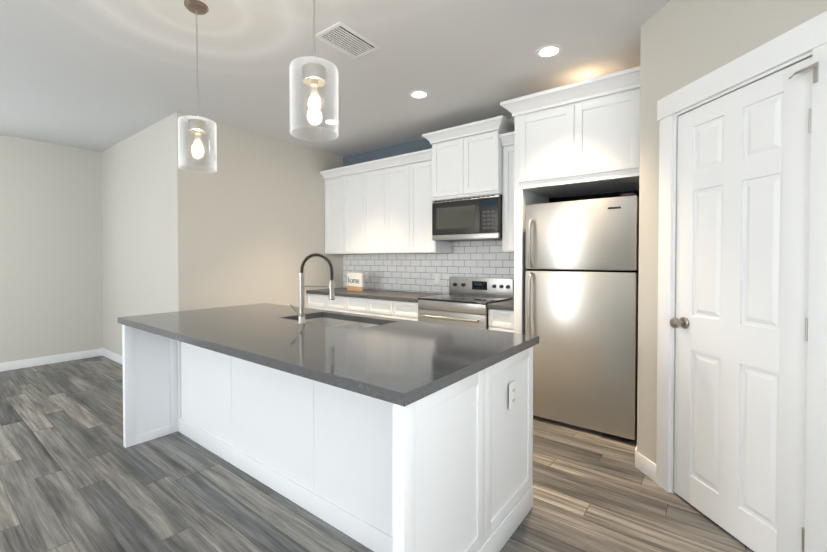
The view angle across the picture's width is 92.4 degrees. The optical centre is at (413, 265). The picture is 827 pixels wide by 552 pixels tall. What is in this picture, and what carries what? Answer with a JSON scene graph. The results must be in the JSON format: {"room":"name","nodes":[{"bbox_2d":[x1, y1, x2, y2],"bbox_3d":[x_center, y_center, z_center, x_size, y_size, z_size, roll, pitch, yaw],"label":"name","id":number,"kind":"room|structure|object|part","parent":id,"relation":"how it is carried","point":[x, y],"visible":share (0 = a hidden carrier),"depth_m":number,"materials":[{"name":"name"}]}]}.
{"room":"kitchen","nodes":[
{"label":"kitchen","id":0,"kind":"room"},
{"bbox_2d":[0,134,102,362],"bbox_3d":[-5.412,-0.128,3.857,0.120,2.740,8.420,1,1,38],"label":"wall","id":1,"kind":"structure","parent":0,"point":[51,286],"depth_m":4.92,"materials":[{"name":"grey paint"}]},
{"bbox_2d":[0,348,101,371],"bbox_3d":[-5.994,1.205,3.008,0.017,0.100,5.930,1,1,38],"label":"baseboard","id":2,"kind":"structure","parent":1,"relation":"attached to","point":[5,366],"depth_m":4.92,"materials":[{"name":"white wood"}]},
{"bbox_2d":[101,112,342,355],"bbox_3d":[-2.557,-0.155,5.528,2.370,2.740,2.290,1,1,38],"label":"wall","id":3,"kind":"structure","parent":0,"point":[244,224],"depth_m":4.50,"materials":[{"name":"grey paint"}]},
{"bbox_2d":[102,348,121,363],"bbox_3d":[-3.240,1.179,4.624,2.354,0.100,0.017,1,1,38],"label":"baseboard","id":4,"kind":"structure","parent":3,"relation":"attached to","point":[111,355],"depth_m":5.10,"materials":[{"name":"white wood"}]},
{"bbox_2d":[324,172,347,253],"bbox_3d":[-0.930,-0.669,5.344,0.422,1.028,0.330,1,1,38],"label":"upper cabinet","id":5,"kind":"object","parent":3,"relation":"attached to","point":[336,187],"depth_m":5.20,"materials":[{"name":"white wood"}]},
{"bbox_2d":[0,0,671,156],"bbox_3d":[-2.107,-1.510,1.471,9.500,0.100,8.700,1,1,38],"label":"ceiling","id":6,"kind":"structure","parent":0,"point":[98,75],"depth_m":2.88,"materials":[{"name":"white paint"}]},
{"bbox_2d":[178,0,216,172],"bbox_3d":[-1.232,-1.011,2.257,0.194,0.922,0.194,1,1,38],"label":"pendant light","id":7,"kind":"object","parent":6,"relation":"hanging from","point":[197,7],"depth_m":2.24,"materials":[{"name":"clear glass"}]},
{"bbox_3d":[-1.232,-0.691,2.263,0.086,0.117,0.086,1,1,38],"label":"pendant light bulb","id":8,"kind":"part","parent":7,"relation":"part of","materials":[{"name":"white glass"}]},
{"bbox_3d":[-1.232,-0.687,2.263,0.194,0.275,0.194,1,1,38],"label":"pendant light glass shade","id":9,"kind":"part","parent":7,"relation":"part of","materials":[{"name":"clear glass"}]},
{"bbox_2d":[290,0,337,140],"bbox_3d":[-0.407,-1.001,1.624,0.194,0.922,0.194,1,1,38],"label":"pendant light","id":10,"kind":"object","parent":6,"relation":"hanging from","point":[314,79],"depth_m":1.59,"materials":[{"name":"clear glass"}]},
{"bbox_3d":[-0.407,-0.677,1.629,0.194,0.275,0.194,1,1,38],"label":"pendant light glass shade","id":11,"kind":"part","parent":10,"relation":"part of","materials":[{"name":"clear glass"}]},
{"bbox_3d":[-0.407,-0.681,1.629,0.086,0.117,0.086,1,1,38],"label":"pendant light bulb","id":12,"kind":"part","parent":10,"relation":"part of","materials":[{"name":"white glass"}]},
{"bbox_2d":[323,119,340,124],"bbox_3d":[-0.854,-1.499,4.154,0.176,0.008,0.176,1,1,38],"label":"recessed light","id":13,"kind":"object","parent":6,"relation":"in","point":[339,122],"visible":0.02,"depth_m":4.15,"materials":[{"name":"white plastic"}]},
{"bbox_2d":[315,22,380,58],"bbox_3d":[-0.432,-1.475,2.619,0.250,0.006,0.370,1,1,38],"label":"ceiling vent","id":14,"kind":"object","parent":6,"relation":"in","point":[345,39],"visible":0.94,"depth_m":2.60,"materials":[{"name":"white metal"}]},
{"bbox_2d":[409,90,428,98],"bbox_3d":[0.050,-1.488,3.459,0.176,0.008,0.176,1,1,38],"label":"recessed light","id":15,"kind":"object","parent":6,"relation":"in","point":[418,94],"visible":1,"depth_m":3.45,"materials":[{"name":"white"}]},
{"bbox_2d":[536,44,561,57],"bbox_3d":[0.936,-1.476,2.741,0.176,0.008,0.176,1,1,38],"label":"recessed light","id":16,"kind":"object","parent":6,"relation":"in","point":[549,51],"visible":1,"depth_m":2.74,"materials":[{"name":"white plastic"}]},
{"bbox_2d":[0,356,753,551],"bbox_3d":[-2.107,1.329,1.517,9.500,0.100,8.700,1,1,38],"label":"floor","id":17,"kind":"structure","parent":0,"point":[76,475],"depth_m":2.19,"materials":[{"name":"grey wood"}]},
{"bbox_2d":[307,294,326,309],"bbox_3d":[-1.016,0.790,5.254,0.423,0.858,0.628,1,1,38],"label":"base cabinet","id":18,"kind":"object","parent":17,"relation":"on","point":[314,301],"depth_m":5.02,"materials":[{"name":"white wood"}]},
{"bbox_2d":[306,287,441,302],"bbox_3d":[-0.473,0.346,4.815,1.811,0.040,0.636,1,1,38],"label":"countertop","id":19,"kind":"structure","parent":18,"relation":"on","point":[405,296],"depth_m":4.63,"materials":[{"name":"grey stone"}]},
{"bbox_2d":[347,273,362,291],"bbox_3d":[-0.742,0.210,4.996,0.030,0.225,0.300,-1,1,-42],"label":"home sign","id":20,"kind":"object","parent":19,"relation":"on","point":[354,286],"visible":0.96,"depth_m":4.96,"materials":[{"name":"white wood"}]},
{"bbox_2d":[119,323,532,551],"bbox_3d":[-0.695,0.836,2.417,2.514,0.858,1.080,1,1,38],"label":"kitchen island","id":21,"kind":"object","parent":17,"relation":"on","point":[378,434],"depth_m":1.90,"materials":[{"name":"white wood"}]},
{"bbox_2d":[117,303,538,406],"bbox_3d":[-0.694,0.385,2.415,2.550,0.040,1.130,1,1,38],"label":"island countertop","id":22,"kind":"structure","parent":21,"relation":"on","point":[399,362],"depth_m":1.87,"materials":[{"name":"grey stone"}]},
{"bbox_2d":[290,253,334,323],"bbox_3d":[-0.624,0.142,2.451,0.204,0.443,0.213,1,1,38],"label":"faucet","id":23,"kind":"object","parent":22,"relation":"on","point":[301,312],"visible":1,"depth_m":2.46,"materials":[{"name":"silver metal"}]},
{"bbox_2d":[309,315,372,326],"bbox_3d":[-0.511,0.503,2.645,0.780,0.227,0.395,1,1,38],"label":"sink","id":24,"kind":"object","parent":22,"relation":"in","point":[312,318],"depth_m":2.90,"materials":[{"name":"silver metal"}]},
{"bbox_2d":[509,381,515,408],"bbox_3d":[0.461,0.602,1.838,0.007,0.115,0.070,1,1,38],"label":"outlet","id":25,"kind":"object","parent":21,"relation":"attached to","point":[512,395],"visible":1,"depth_m":1.83,"materials":[{"name":"white plastic"}]},
{"bbox_2d":[327,295,350,312],"bbox_3d":[-0.753,0.793,5.052,0.482,0.858,0.628,1,1,38],"label":"base cabinet","id":26,"kind":"object","parent":17,"relation":"on","point":[341,303],"depth_m":4.76,"materials":[{"name":"white wood"}]},
{"bbox_2d":[351,297,370,315],"bbox_3d":[-0.466,0.797,4.831,0.482,0.858,0.628,1,1,38],"label":"base cabinet","id":27,"kind":"object","parent":17,"relation":"on","point":[362,306],"depth_m":4.54,"materials":[{"name":"white wood"}]},
{"bbox_2d":[371,299,394,317],"bbox_3d":[-0.179,0.801,4.611,0.482,0.858,0.628,1,1,38],"label":"base cabinet","id":28,"kind":"object","parent":17,"relation":"on","point":[389,309],"depth_m":4.33,"materials":[{"name":"white wood"}]},
{"bbox_2d":[395,301,419,320],"bbox_3d":[0.085,0.804,4.408,0.423,0.858,0.628,1,1,38],"label":"base cabinet","id":29,"kind":"object","parent":17,"relation":"on","point":[403,310],"depth_m":4.13,"materials":[{"name":"white wood"}]},
{"bbox_2d":[418,276,513,328],"bbox_3d":[0.525,0.687,4.004,0.760,1.105,0.722,1,1,38],"label":"range","id":30,"kind":"object","parent":17,"relation":"on","point":[465,301],"visible":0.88,"depth_m":3.91,"materials":[{"name":"silver metal"}]},
{"bbox_2d":[488,309,513,332],"bbox_3d":[0.960,0.815,3.736,0.254,0.858,0.627,1,1,38],"label":"base cabinet","id":31,"kind":"object","parent":17,"relation":"on","point":[500,320],"visible":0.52,"depth_m":3.49,"materials":[{"name":"white wood"}]},
{"bbox_2d":[487,299,513,310],"bbox_3d":[0.953,0.364,3.719,0.254,0.040,0.636,1,1,38],"label":"countertop","id":32,"kind":"structure","parent":31,"relation":"on","point":[506,305],"depth_m":3.51,"materials":[{"name":"grey stone"}]},
{"bbox_2d":[514,189,548,333],"bbox_3d":[1.083,0.301,3.613,0.073,1.889,0.657,1,1,38],"label":"panel","id":33,"kind":"object","parent":17,"relation":"on","point":[523,198],"visible":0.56,"depth_m":3.35,"materials":[{"name":"white wood"}]},
{"bbox_2d":[525,193,638,439],"bbox_3d":[1.421,0.370,3.246,0.800,1.763,0.765,1,1,38],"label":"fridge","id":34,"kind":"object","parent":17,"relation":"on","point":[581,290],"visible":0.77,"depth_m":2.95,"materials":[{"name":"silver metal"}]},
{"bbox_2d":[637,0,826,493],"bbox_3d":[1.576,-0.092,1.608,0.120,2.740,1.750,0,1,-7],"label":"wall","id":35,"kind":"structure","parent":0,"point":[684,43],"depth_m":2.23,"materials":[{"name":"grey paint"}]},
{"bbox_2d":[670,57,811,551],"bbox_3d":[1.490,0.227,1.861,0.508,2.069,0.503,1,1,38],"label":"pantry door","id":36,"kind":"structure","parent":35,"relation":"in","point":[739,322],"depth_m":1.79,"materials":[{"name":"white wood"}]},
{"bbox_2d":[789,61,817,82],"bbox_3d":[1.497,-0.723,1.524,0.013,0.075,0.093,0,1,-13],"label":"door hinge","id":37,"kind":"object","parent":36,"relation":"attached to","point":[814,66],"depth_m":1.49,"materials":[{"name":"silver metal"}]},
{"bbox_2d":[656,11,826,551],"bbox_3d":[1.530,0.168,1.863,0.144,2.212,0.892,0,1,-7],"label":"door frame","id":38,"kind":"structure","parent":35,"relation":"attached to","point":[801,41],"depth_m":1.55,"materials":[{"name":"white wood"}]},
{"bbox_3d":[0.606,-0.138,4.467,3.940,2.740,0.120,1,1,38],"label":"wall","id":39,"kind":"structure","parent":0,"visible":0},
{"bbox_2d":[344,168,367,253],"bbox_3d":[-0.666,-0.666,5.141,0.480,1.028,0.330,1,1,38],"label":"upper cabinet","id":40,"kind":"object","parent":39,"relation":"attached to","point":[358,180],"depth_m":4.96,"materials":[{"name":"white wood"}]},
{"bbox_2d":[368,164,387,253],"bbox_3d":[-0.379,-0.662,4.920,0.480,1.028,0.330,1,1,38],"label":"upper cabinet","id":41,"kind":"object","parent":39,"relation":"attached to","point":[382,206],"depth_m":4.76,"materials":[{"name":"white wood"}]},
{"bbox_2d":[343,138,431,166],"bbox_3d":[-0.275,-1.375,5.045,1.813,0.284,0.004,1,1,38],"label":"wall","id":42,"kind":"structure","parent":39,"relation":"attached to","point":[404,148],"depth_m":5.08,"materials":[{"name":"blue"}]},
{"bbox_2d":[388,160,411,253],"bbox_3d":[-0.092,-0.658,4.700,0.480,1.028,0.330,1,1,38],"label":"upper cabinet","id":43,"kind":"object","parent":39,"relation":"attached to","point":[400,173],"depth_m":4.55,"materials":[{"name":"white wood"}]},
{"bbox_2d":[343,240,513,293],"bbox_3d":[0.128,-0.123,4.753,2.835,0.900,0.008,1,1,38],"label":"tile backsplash","id":44,"kind":"structure","parent":39,"relation":"attached to","point":[412,272],"depth_m":4.70,"materials":[{"name":"white tile"}]},
{"bbox_2d":[364,272,367,280],"bbox_3d":[-0.635,0.148,5.334,0.070,0.114,0.006,1,1,38],"label":"outlet","id":45,"kind":"object","parent":44,"relation":"attached to","point":[365,276],"visible":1,"depth_m":5.33,"materials":[{"name":"white plastic"}]},
{"bbox_2d":[435,274,439,283],"bbox_3d":[0.276,0.159,4.634,0.070,0.114,0.006,1,1,38],"label":"outlet","id":46,"kind":"object","parent":44,"relation":"attached to","point":[437,278],"visible":1,"depth_m":4.63,"materials":[{"name":"white plastic"}]},
{"bbox_2d":[412,156,451,252],"bbox_3d":[0.172,-0.655,4.497,0.422,1.028,0.330,1,1,38],"label":"upper cabinet","id":47,"kind":"object","parent":39,"relation":"attached to","point":[422,242],"depth_m":4.35,"materials":[{"name":"white wood"}]},
{"bbox_2d":[422,115,514,200],"bbox_3d":[0.596,-1.025,4.068,0.907,0.687,0.484,1,1,38],"label":"upper cabinet","id":48,"kind":"object","parent":39,"relation":"attached to","point":[467,160],"visible":0.94,"depth_m":3.90,"materials":[{"name":"white wood"}]},
{"bbox_2d":[432,194,501,241],"bbox_3d":[0.618,-0.470,4.107,0.756,0.415,0.406,1,1,38],"label":"over-the-range microwave","id":49,"kind":"object","parent":48,"relation":"attached to","point":[476,218],"visible":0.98,"depth_m":3.92,"materials":[{"name":"silver metal"}]},
{"bbox_2d":[499,131,514,251],"bbox_3d":[1.024,-0.677,3.795,0.254,1.095,0.404,1,1,38],"label":"upper cabinet","id":50,"kind":"object","parent":39,"relation":"attached to","point":[507,141],"visible":0.38,"depth_m":3.74,"materials":[{"name":"white wood"}]},
{"bbox_2d":[500,66,639,197],"bbox_3d":[1.380,-1.005,3.306,1.066,0.730,0.748,1,1,38],"label":"upper cabinet","id":51,"kind":"object","parent":39,"relation":"attached to","point":[578,138],"visible":1,"depth_m":3.04,"materials":[{"name":"white wood"}]},
{"bbox_2d":[549,190,638,202],"bbox_3d":[1.671,0.302,3.571,0.908,1.888,0.011,1,1,38],"label":"wall","id":52,"kind":"structure","parent":39,"relation":"attached to","point":[591,196],"depth_m":3.59,"materials":[{"name":"black"}]}
]}

